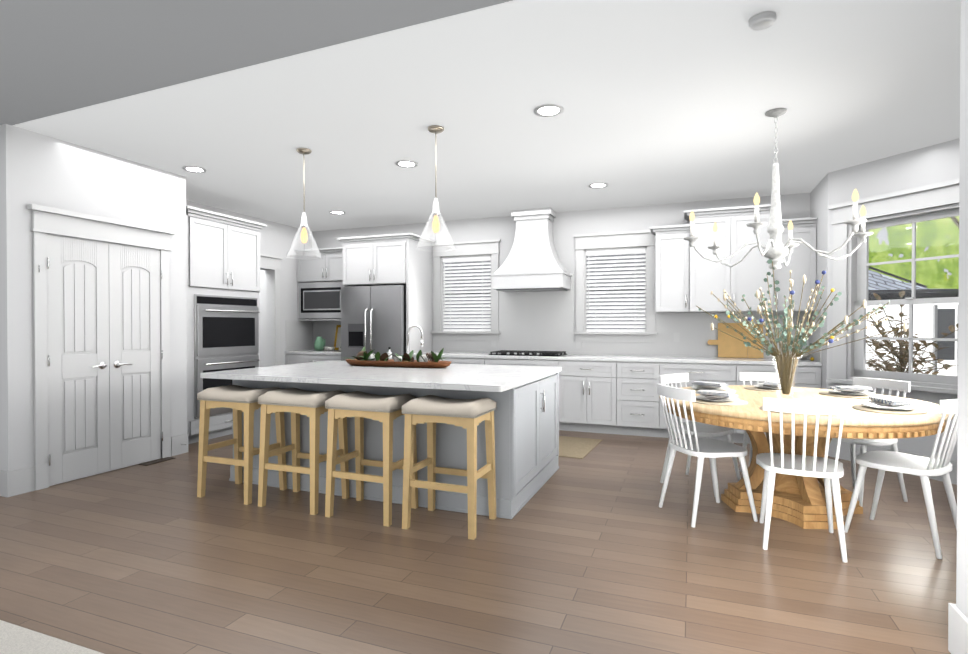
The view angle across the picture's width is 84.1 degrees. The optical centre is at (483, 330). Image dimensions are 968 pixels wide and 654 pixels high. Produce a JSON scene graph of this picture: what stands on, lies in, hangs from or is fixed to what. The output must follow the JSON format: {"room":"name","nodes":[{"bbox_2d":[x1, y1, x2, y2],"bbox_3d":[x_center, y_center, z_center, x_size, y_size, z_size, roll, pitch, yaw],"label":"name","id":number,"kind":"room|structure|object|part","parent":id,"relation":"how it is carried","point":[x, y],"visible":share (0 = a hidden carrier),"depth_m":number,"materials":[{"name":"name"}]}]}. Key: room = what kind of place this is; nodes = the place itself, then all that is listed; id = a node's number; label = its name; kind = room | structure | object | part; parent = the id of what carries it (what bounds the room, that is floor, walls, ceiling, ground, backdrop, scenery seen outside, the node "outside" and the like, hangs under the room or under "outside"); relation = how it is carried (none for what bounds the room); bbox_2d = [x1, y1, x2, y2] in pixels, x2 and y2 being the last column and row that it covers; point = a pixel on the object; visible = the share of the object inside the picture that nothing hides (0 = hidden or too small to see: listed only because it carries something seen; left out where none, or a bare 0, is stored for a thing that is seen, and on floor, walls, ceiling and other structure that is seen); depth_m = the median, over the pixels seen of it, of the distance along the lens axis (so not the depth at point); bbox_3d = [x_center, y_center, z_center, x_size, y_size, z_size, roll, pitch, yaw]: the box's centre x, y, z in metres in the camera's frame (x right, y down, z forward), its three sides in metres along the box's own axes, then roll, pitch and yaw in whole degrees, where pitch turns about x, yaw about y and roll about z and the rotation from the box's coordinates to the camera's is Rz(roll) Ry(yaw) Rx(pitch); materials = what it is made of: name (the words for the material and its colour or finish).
{"room":"dining room","nodes":[
{"label":"dining room","id":0,"kind":"room"},
{"bbox_2d":[0,124,27,471],"bbox_3d":[-5.773,-0.162,4.976,4.680,2.830,0.140,0,1,21],"label":"wall","id":1,"kind":"structure","parent":0,"point":[13,139],"depth_m":4.11,"materials":[{"name":"white paint"}]},
{"bbox_2d":[28,130,186,485],"bbox_3d":[-3.375,-0.161,4.886,0.140,2.830,1.400,0,1,21],"label":"wall","id":2,"kind":"structure","parent":0,"point":[36,168],"depth_m":4.85,"materials":[{"name":"white paint"}]},
{"bbox_2d":[27,204,185,490],"bbox_3d":[-3.284,0.132,4.800,0.090,2.245,1.330,0,1,21],"label":"pantry doors","id":3,"kind":"structure","parent":2,"relation":"in","point":[101,334],"depth_m":4.67,"materials":[{"name":"white wood"}]},
{"bbox_2d":[186,200,311,366],"bbox_3d":[-3.402,-0.182,7.287,0.160,2.830,3.060,0,1,21],"label":"wall","id":4,"kind":"structure","parent":0,"point":[276,238],"depth_m":8.01,"materials":[{"name":"white paint"}]},
{"bbox_2d":[260,253,282,365],"bbox_3d":[-3.210,0.069,7.488,0.050,2.325,1.090,0,1,21],"label":"trim","id":5,"kind":"structure","parent":4,"relation":"attached to","point":[270,262],"depth_m":7.89,"materials":[{"name":"white wood"}]},
{"bbox_2d":[0,0,512,124],"bbox_3d":[-2.179,-1.819,0.237,15.369,0.574,6.442,0,1,21],"label":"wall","id":6,"kind":"structure","parent":0,"point":[59,56],"depth_m":2.84,"materials":[{"name":"grey paint"}]},
{"bbox_2d":[259,270,265,366],"bbox_3d":[-3.370,-0.198,9.145,1.120,2.830,0.150,0,1,21],"label":"wall","id":7,"kind":"structure","parent":0,"point":[262,323],"depth_m":9.22,"materials":[{"name":"white paint"}]},
{"bbox_2d":[0,430,956,653],"bbox_3d":[-0.733,1.289,3.718,15.000,0.050,12.500,0,1,21],"label":"floor","id":8,"kind":"structure","parent":0,"point":[597,549],"depth_m":2.86,"materials":[{"name":"brown wood"}]},
{"bbox_2d":[0,620,103,653],"bbox_3d":[-2.387,1.287,0.267,5.800,0.014,4.070,0,1,21],"label":"rug","id":9,"kind":"object","parent":8,"relation":"on","point":[15,639],"visible":1,"depth_m":2.17,"materials":[{"name":"white fabric"}]},
{"bbox_2d":[138,457,174,465],"bbox_3d":[-3.128,1.248,5.135,0.110,0.006,0.300,0,1,21],"label":"floor vent","id":10,"kind":"object","parent":8,"relation":"in","point":[156,461],"visible":1,"depth_m":5.11,"materials":[{"name":"brown metal"}]},
{"bbox_2d":[186,211,193,443],"bbox_3d":[-3.511,0.001,5.812,0.696,2.490,0.222,0,1,21],"label":"tall cabinet","id":11,"kind":"object","parent":8,"relation":"on","point":[189,218],"depth_m":5.81,"materials":[{"name":"white wood"}]},
{"bbox_2d":[190,211,262,442],"bbox_3d":[-3.288,-0.020,6.389,0.696,2.522,1.016,0,1,21],"label":"tall cabinet","id":12,"kind":"object","parent":8,"relation":"on","point":[226,251],"depth_m":6.19,"materials":[{"name":"white wood"}]},
{"bbox_2d":[194,294,259,418],"bbox_3d":[-3.095,0.276,6.320,0.411,1.360,0.900,0,1,21],"label":"double oven","id":13,"kind":"object","parent":12,"relation":"in","point":[226,334],"depth_m":6.17,"materials":[{"name":"silver metal"}]},
{"bbox_2d":[197,385,286,504],"bbox_3d":[-1.872,0.849,4.164,0.516,0.822,0.404,0,1,21],"label":"stool","id":14,"kind":"object","parent":8,"relation":"on","point":[238,399],"visible":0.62,"depth_m":4.07,"materials":[{"name":"brown wood"}]},
{"bbox_2d":[258,388,349,514],"bbox_3d":[-1.321,0.851,3.952,0.516,0.822,0.404,0,1,21],"label":"stool","id":15,"kind":"object","parent":8,"relation":"on","point":[296,402],"visible":0.75,"depth_m":3.85,"materials":[{"name":"brown wood"}]},
{"bbox_2d":[284,351,333,364],"bbox_3d":[-2.378,0.785,8.196,1.097,0.880,0.638,0,1,21],"label":"base cabinet","id":16,"kind":"object","parent":8,"relation":"on","point":[290,358],"depth_m":7.97,"materials":[{"name":"white"}]},
{"bbox_2d":[294,351,333,354],"bbox_3d":[-2.380,0.325,8.187,1.097,0.040,0.648,0,1,21],"label":"countertop","id":17,"kind":"structure","parent":16,"relation":"on","point":[295,352],"depth_m":7.94,"materials":[{"name":"white stone"}]},
{"bbox_2d":[325,391,417,526],"bbox_3d":[-0.776,0.853,3.741,0.516,0.822,0.404,0,1,21],"label":"stool","id":18,"kind":"object","parent":8,"relation":"on","point":[359,406],"visible":0.85,"depth_m":3.64,"materials":[{"name":"brown wood"}]},
{"bbox_2d":[334,233,435,360],"bbox_3d":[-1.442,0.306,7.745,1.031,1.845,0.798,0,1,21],"label":"tall cabinet","id":19,"kind":"object","parent":8,"relation":"on","point":[356,295],"depth_m":7.38,"materials":[{"name":"white wood"}]},
{"bbox_2d":[341,285,405,360],"bbox_3d":[-1.432,0.307,7.687,0.970,1.845,0.839,0,1,21],"label":"refrigerator","id":20,"kind":"object","parent":19,"relation":"in","point":[373,317],"depth_m":7.33,"materials":[{"name":"silver metal"}]},
{"bbox_2d":[229,369,561,518],"bbox_3d":[-0.708,0.813,4.684,2.526,0.885,1.390,0,1,21],"label":"kitchen island","id":21,"kind":"object","parent":8,"relation":"on","point":[526,418],"depth_m":3.94,"materials":[{"name":"grey wood"}]},
{"bbox_2d":[200,361,561,392],"bbox_3d":[-0.769,0.351,4.573,2.530,0.039,1.685,0,1,21],"label":"island countertop","id":22,"kind":"structure","parent":21,"relation":"on","point":[470,378],"depth_m":4.09,"materials":[{"name":"white stone"}]},
{"bbox_2d":[345,346,450,367],"bbox_3d":[-0.799,0.238,4.948,1.097,0.179,0.332,0,1,21],"label":"tray","id":23,"kind":"object","parent":22,"relation":"on","point":[363,357],"visible":1,"depth_m":4.85,"materials":[{"name":"brown wood"}]},
{"bbox_2d":[387,325,422,358],"bbox_3d":[-0.761,0.133,5.271,0.405,0.386,0.131,0,1,21],"label":"faucet","id":24,"kind":"object","parent":22,"relation":"on","point":[421,341],"depth_m":5.21,"materials":[{"name":"silver metal"}]},
{"bbox_2d":[402,395,496,539],"bbox_3d":[-0.221,0.855,3.527,0.516,0.822,0.404,0,1,21],"label":"stool","id":25,"kind":"object","parent":8,"relation":"on","point":[469,415],"visible":1,"depth_m":3.43,"materials":[{"name":"brown wood"}]},
{"bbox_2d":[413,355,485,364],"bbox_3d":[-0.368,0.792,7.420,1.050,0.880,0.638,0,1,21],"label":"base cabinet","id":26,"kind":"object","parent":8,"relation":"on","point":[455,359],"depth_m":7.04,"materials":[{"name":"white"}]},
{"bbox_2d":[486,359,565,429],"bbox_3d":[0.574,0.795,7.056,1.088,0.880,0.638,0,1,21],"label":"base cabinet","id":27,"kind":"object","parent":8,"relation":"on","point":[519,362],"depth_m":6.67,"materials":[{"name":"white"}]},
{"bbox_2d":[558,436,601,458],"bbox_3d":[0.533,1.240,5.941,1.360,0.008,0.940,0,1,24],"label":"kitchen mat","id":28,"kind":"object","parent":8,"relation":"on","point":[576,447],"visible":0.29,"depth_m":5.74,"materials":[{"name":"beige fabric"}]},
{"bbox_2d":[562,359,617,433],"bbox_3d":[1.353,0.797,6.755,0.700,0.880,0.638,0,1,21],"label":"base cabinet","id":29,"kind":"object","parent":8,"relation":"on","point":[589,386],"depth_m":6.45,"materials":[{"name":"white wood"}]},
{"bbox_2d":[418,351,817,362],"bbox_3d":[1.383,0.338,6.734,4.808,0.040,0.648,0,1,21],"label":"countertop","id":30,"kind":"structure","parent":29,"relation":"on","point":[477,354],"depth_m":6.53,"materials":[{"name":"white stone"}]},
{"bbox_2d":[490,351,565,354],"bbox_3d":[0.582,0.294,7.059,0.920,0.042,0.503,0,1,21],"label":"cooktop","id":31,"kind":"object","parent":30,"relation":"in","point":[491,352],"depth_m":6.91,"materials":[{"name":"black metal"}]},
{"bbox_2d":[707,323,813,360],"bbox_3d":[3.141,0.115,6.157,1.057,0.413,0.422,0,1,21],"label":"cutting board","id":32,"kind":"object","parent":30,"relation":"on","point":[729,346],"visible":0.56,"depth_m":6.38,"materials":[{"name":"brown wood"}]},
{"bbox_2d":[789,353,813,360],"bbox_3d":[3.494,0.291,5.960,0.255,0.065,0.305,0,1,21],"label":"bowl","id":33,"kind":"object","parent":32,"relation":"on","point":[804,357],"depth_m":5.89,"materials":[{"name":"white ceramic"}]},
{"bbox_2d":[618,359,665,437],"bbox_3d":[1.903,0.799,6.543,0.598,0.880,0.638,0,1,21],"label":"base cabinet","id":34,"kind":"object","parent":8,"relation":"on","point":[640,410],"depth_m":6.25,"materials":[{"name":"white wood"}]},
{"bbox_2d":[659,373,740,495],"bbox_3d":[1.765,0.817,4.381,0.638,0.887,0.607,0,1,21],"label":"dining chair","id":35,"kind":"object","parent":8,"relation":"on","point":[706,430],"visible":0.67,"depth_m":4.39,"materials":[{"name":"white wood"}]},
{"bbox_2d":[666,363,741,442],"bbox_3d":[2.528,0.801,6.301,0.859,0.880,0.638,0,1,21],"label":"base cabinet","id":36,"kind":"object","parent":8,"relation":"on","point":[727,373],"depth_m":5.98,"materials":[{"name":"white wood"}]},
{"bbox_2d":[657,384,757,527],"bbox_3d":[1.526,0.823,3.696,0.644,0.887,0.621,0,1,21],"label":"dining chair","id":37,"kind":"object","parent":8,"relation":"on","point":[701,449],"visible":1,"depth_m":3.58,"materials":[{"name":"white wood"}]},
{"bbox_2d":[739,372,790,471],"bbox_3d":[2.412,0.816,4.505,0.462,0.887,0.547,0,1,21],"label":"dining chair","id":38,"kind":"object","parent":8,"relation":"on","point":[754,376],"visible":0.23,"depth_m":4.75,"materials":[{"name":"white wood"}]},
{"bbox_2d":[742,363,821,443],"bbox_3d":[3.223,0.804,6.033,0.867,0.880,0.638,0,1,21],"label":"base cabinet","id":39,"kind":"object","parent":8,"relation":"on","point":[808,375],"depth_m":5.65,"materials":[{"name":"white wood"}]},
{"bbox_2d":[756,397,849,562],"bbox_3d":[1.901,0.827,3.223,0.471,0.887,0.551,0,1,21],"label":"dining chair","id":40,"kind":"object","parent":8,"relation":"on","point":[826,468],"visible":1,"depth_m":3.05,"materials":[{"name":"white wood"}]},
{"bbox_2d":[659,385,953,528],"bbox_3d":[2.192,0.875,3.849,1.780,0.775,1.780,0,1,21],"label":"dining table","id":41,"kind":"object","parent":8,"relation":"on","point":[799,501],"visible":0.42,"depth_m":3.52,"materials":[{"name":"brown wood"}]},
{"bbox_2d":[686,386,747,405],"bbox_3d":[1.607,0.455,3.712,0.370,0.066,0.427,0,1,-6],"label":"place setting","id":42,"kind":"object","parent":41,"relation":"on","point":[715,393],"depth_m":3.68,"materials":[{"name":"beige ceramic"}]},
{"bbox_2d":[692,381,748,389],"bbox_3d":[1.816,0.449,4.313,0.428,0.066,0.369,0,1,-33],"label":"place setting","id":43,"kind":"object","parent":41,"relation":"on","point":[698,383],"depth_m":4.32,"materials":[{"name":"beige ceramic"}]},
{"bbox_2d":[749,380,802,391],"bbox_3d":[2.379,0.449,4.416,0.428,0.066,0.369,0,1,12],"label":"place setting","id":44,"kind":"object","parent":41,"relation":"on","point":[771,385],"depth_m":4.35,"materials":[{"name":"beige ceramic"}]},
{"bbox_2d":[760,398,828,415],"bbox_3d":[1.938,0.458,3.302,0.427,0.066,0.369,0,1,18],"label":"place setting","id":45,"kind":"object","parent":41,"relation":"on","point":[761,407],"depth_m":3.19,"materials":[{"name":"beige"}]},
{"bbox_2d":[696,259,907,398],"bbox_3d":[2.223,-0.010,3.866,1.309,0.992,1.252,0,1,21],"label":"vase","id":46,"kind":"object","parent":41,"relation":"on","point":[785,359],"visible":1,"depth_m":3.81,"materials":[{"name":"clear glass"}]},
{"bbox_3d":[2.181,0.332,3.870,0.200,0.310,0.200,0,1,21],"label":"glass","id":47,"kind":"part","parent":46,"relation":"part of","materials":[{"name":"clear glass"}]},
{"bbox_2d":[819,386,872,395],"bbox_3d":[2.760,0.452,4.040,0.370,0.066,0.427,0,1,-12],"label":"place setting","id":48,"kind":"object","parent":41,"relation":"on","point":[838,390],"depth_m":4.02,"materials":[{"name":"beige ceramic"}]},
{"bbox_2d":[835,392,927,414],"bbox_3d":[2.527,0.458,3.347,0.427,0.066,0.369,0,1,-27],"label":"place setting","id":49,"kind":"object","parent":41,"relation":"on","point":[877,403],"depth_m":3.31,"materials":[{"name":"beige ceramic"}]},
{"bbox_2d":[832,377,910,506],"bbox_3d":[2.839,0.819,4.070,0.646,0.887,0.636,0,1,21],"label":"dining chair","id":50,"kind":"object","parent":8,"relation":"on","point":[891,385],"visible":0.5,"depth_m":3.98,"materials":[{"name":"white wood"}]},
{"bbox_2d":[844,399,957,558],"bbox_3d":[2.573,0.826,3.281,0.645,0.887,0.624,0,1,21],"label":"dining chair","id":51,"kind":"object","parent":8,"relation":"on","point":[924,468],"visible":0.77,"depth_m":3.14,"materials":[{"name":"white wood"}]},
{"bbox_2d":[13,0,960,230],"bbox_3d":[0.486,-1.638,5.044,11.900,0.120,5.300,0,1,21],"label":"ceiling","id":52,"kind":"structure","parent":0,"point":[665,101],"depth_m":3.85,"materials":[{"name":"white paint"}]},
{"bbox_2d":[182,166,206,172],"bbox_3d":[-2.826,-1.573,5.240,0.209,0.007,0.209,0,1,15],"label":"recessed light","id":53,"kind":"object","parent":52,"relation":"in","point":[193,169],"depth_m":5.24,"materials":[{"name":"white"}]},
{"bbox_2d":[286,148,321,258],"bbox_3d":[-1.567,-1.106,4.673,0.304,0.933,0.304,0,1,21],"label":"pendant light","id":54,"kind":"object","parent":52,"relation":"hanging from","point":[303,224],"visible":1,"depth_m":4.66,"materials":[{"name":"clear glass"}]},
{"bbox_2d":[329,211,344,214],"bbox_3d":[-1.973,-1.591,7.227,0.209,0.007,0.209,0,1,15],"label":"recessed light","id":55,"kind":"object","parent":52,"relation":"in","point":[332,212],"depth_m":7.22,"materials":[{"name":"white"}]},
{"bbox_2d":[396,160,417,167],"bbox_3d":[-0.729,-1.572,5.064,0.209,0.007,0.209,0,1,-15],"label":"recessed light","id":56,"kind":"object","parent":52,"relation":"in","point":[405,163],"depth_m":5.07,"materials":[{"name":"white"}]},
{"bbox_2d":[417,125,455,251],"bbox_3d":[-0.372,-1.101,4.158,0.304,0.933,0.304,0,1,21],"label":"pendant light","id":57,"kind":"object","parent":52,"relation":"hanging from","point":[435,130],"visible":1,"depth_m":4.14,"materials":[{"name":"clear glass"}]},
{"bbox_2d":[534,104,563,116],"bbox_3d":[0.460,-1.561,3.811,0.209,0.007,0.209,0,1,15],"label":"recessed light","id":58,"kind":"object","parent":52,"relation":"in","point":[550,110],"depth_m":3.80,"materials":[{"name":"white"}]},
{"bbox_2d":[588,183,607,187],"bbox_3d":[1.242,-1.579,5.836,0.209,0.007,0.209,0,1,15],"label":"recessed light","id":59,"kind":"object","parent":52,"relation":"in","point":[595,185],"depth_m":5.83,"materials":[{"name":"white"}]},
{"bbox_2d":[749,11,776,30],"bbox_3d":[1.386,-1.537,2.670,0.123,0.036,0.122,0,1,12],"label":"smoke detector","id":60,"kind":"object","parent":52,"relation":"in","point":[762,21],"depth_m":2.64,"materials":[{"name":"white plastic"}]},
{"bbox_2d":[683,108,872,269],"bbox_3d":[2.088,-1.001,3.841,1.235,1.128,1.201,0,1,21],"label":"chandelier","id":61,"kind":"object","parent":52,"relation":"hanging from","point":[776,251],"visible":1,"depth_m":3.81,"materials":[{"name":"white metal"}]},
{"bbox_2d":[312,192,809,342],"bbox_3d":[0.439,-0.184,7.530,7.150,2.830,0.160,0,1,21],"label":"wall","id":62,"kind":"structure","parent":0,"point":[566,225],"depth_m":7.16,"materials":[{"name":"white paint"}]},
{"bbox_2d":[286,321,340,350],"bbox_3d":[-2.374,0.075,8.199,1.097,0.460,0.618,0,1,21],"label":"backsplash","id":63,"kind":"structure","parent":62,"relation":"attached to","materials":[{"name":"white tile"}]},
{"bbox_2d":[296,251,337,282],"bbox_3d":[-2.331,-0.973,8.302,1.097,0.443,0.378,0,1,21],"label":"upper cabinet","id":64,"kind":"object","parent":62,"relation":"attached to","point":[309,270],"depth_m":8.19,"materials":[{"name":"white wood"}]},
{"bbox_2d":[297,279,337,318],"bbox_3d":[-2.334,-0.466,8.298,1.097,0.550,0.396,0,1,21],"label":"upper cabinet","id":65,"kind":"object","parent":62,"relation":"attached to","point":[314,300],"depth_m":8.18,"materials":[{"name":"white wood"}]},
{"bbox_2d":[299,281,352,318],"bbox_3d":[-2.343,-0.466,8.275,1.017,0.550,0.346,0,1,21],"label":"microwave","id":66,"kind":"object","parent":65,"relation":"in","point":[317,299],"depth_m":8.16,"materials":[{"name":"silver metal"}]},
{"bbox_2d":[338,235,429,286],"bbox_3d":[-1.435,-0.954,7.774,1.074,0.615,0.718,0,1,21],"label":"upper cabinet","id":67,"kind":"object","parent":62,"relation":"attached to","point":[399,259],"depth_m":7.44,"materials":[{"name":"white wood"}]},
{"bbox_2d":[431,239,500,340],"bbox_3d":[-0.244,-0.571,7.758,1.070,1.420,0.220,0,1,21],"label":"kitchen window","id":68,"kind":"structure","parent":62,"relation":"in","point":[466,301],"depth_m":7.74,"materials":[{"name":"white wood"}]},
{"bbox_2d":[491,207,571,291],"bbox_3d":[0.630,-1.062,7.075,0.954,1.063,0.512,0,1,21],"label":"range hood","id":69,"kind":"object","parent":62,"relation":"attached to","point":[533,264],"depth_m":6.98,"materials":[{"name":"white wood"}]},
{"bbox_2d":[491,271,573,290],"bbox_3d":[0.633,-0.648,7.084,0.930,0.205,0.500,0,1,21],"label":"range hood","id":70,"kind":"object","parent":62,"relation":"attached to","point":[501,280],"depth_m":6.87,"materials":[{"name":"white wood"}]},
{"bbox_2d":[573,230,657,341],"bbox_3d":[1.715,-0.565,7.001,1.070,1.420,0.220,0,1,21],"label":"kitchen window","id":71,"kind":"structure","parent":62,"relation":"in","point":[615,286],"depth_m":6.98,"materials":[{"name":"white wood"}]},
{"bbox_2d":[432,272,821,361],"bbox_3d":[1.379,-0.233,6.747,4.828,1.100,0.618,0,1,21],"label":"backsplash","id":72,"kind":"structure","parent":62,"relation":"attached to","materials":[{"name":"white tile"}]},
{"bbox_2d":[654,227,681,314],"bbox_3d":[2.299,-0.706,6.532,0.385,0.970,0.348,0,1,21],"label":"upper cabinet","id":73,"kind":"object","parent":62,"relation":"attached to","point":[668,245],"depth_m":6.39,"materials":[{"name":"white wood"}]},
{"bbox_2d":[682,207,781,314],"bbox_3d":[2.875,-0.781,6.282,0.988,1.125,0.398,0,1,21],"label":"upper cabinet","id":74,"kind":"object","parent":62,"relation":"attached to","point":[701,276],"depth_m":6.12,"materials":[{"name":"white wood"}]},
{"bbox_2d":[778,223,817,314],"bbox_3d":[3.485,-0.697,6.074,0.418,0.960,0.348,0,1,21],"label":"upper cabinet","id":75,"kind":"object","parent":62,"relation":"attached to","point":[802,262],"depth_m":5.90,"materials":[{"name":"white wood"}]},
{"bbox_2d":[810,138,959,460],"bbox_3d":[3.488,-0.153,3.901,1.153,2.830,4.733,0,1,21],"label":"wall","id":76,"kind":"structure","parent":0,"point":[933,164],"depth_m":4.99,"materials":[{"name":"white paint"}]},
{"bbox_2d":[826,178,958,404],"bbox_3d":[3.764,-0.305,4.743,0.235,1.860,1.335,0,1,-24],"label":"bay window","id":77,"kind":"structure","parent":76,"relation":"in","point":[851,276],"depth_m":4.92,"materials":[{"name":"white wood"}]},
{"bbox_2d":[956,0,967,617],"bbox_3d":[3.511,-0.128,1.369,3.600,2.824,0.200,0,1,21],"label":"wall","id":78,"kind":"structure","parent":0,"point":[962,533],"depth_m":2.07,"materials":[{"name":"white paint"}]},
{"bbox_2d":[0,434,967,653],"bbox_3d":[-0.713,1.158,5.018,14.100,0.190,3.978,0,1,21],"label":"baseboard","id":79,"kind":"structure","parent":78,"relation":"attached to","point":[17,482],"depth_m":4.14,"materials":[{"name":"white wood"}]},
{"label":"outside","id":80,"kind":"structure","parent":0,"visible":0},
{"bbox_2d":[866,216,958,375],"bbox_3d":[10.711,-6.857,18.047,23.405,16.009,25.811,0,1,21],"label":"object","id":81,"kind":"object","parent":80,"point":[947,316],"depth_m":11.87,"materials":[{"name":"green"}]}
]}

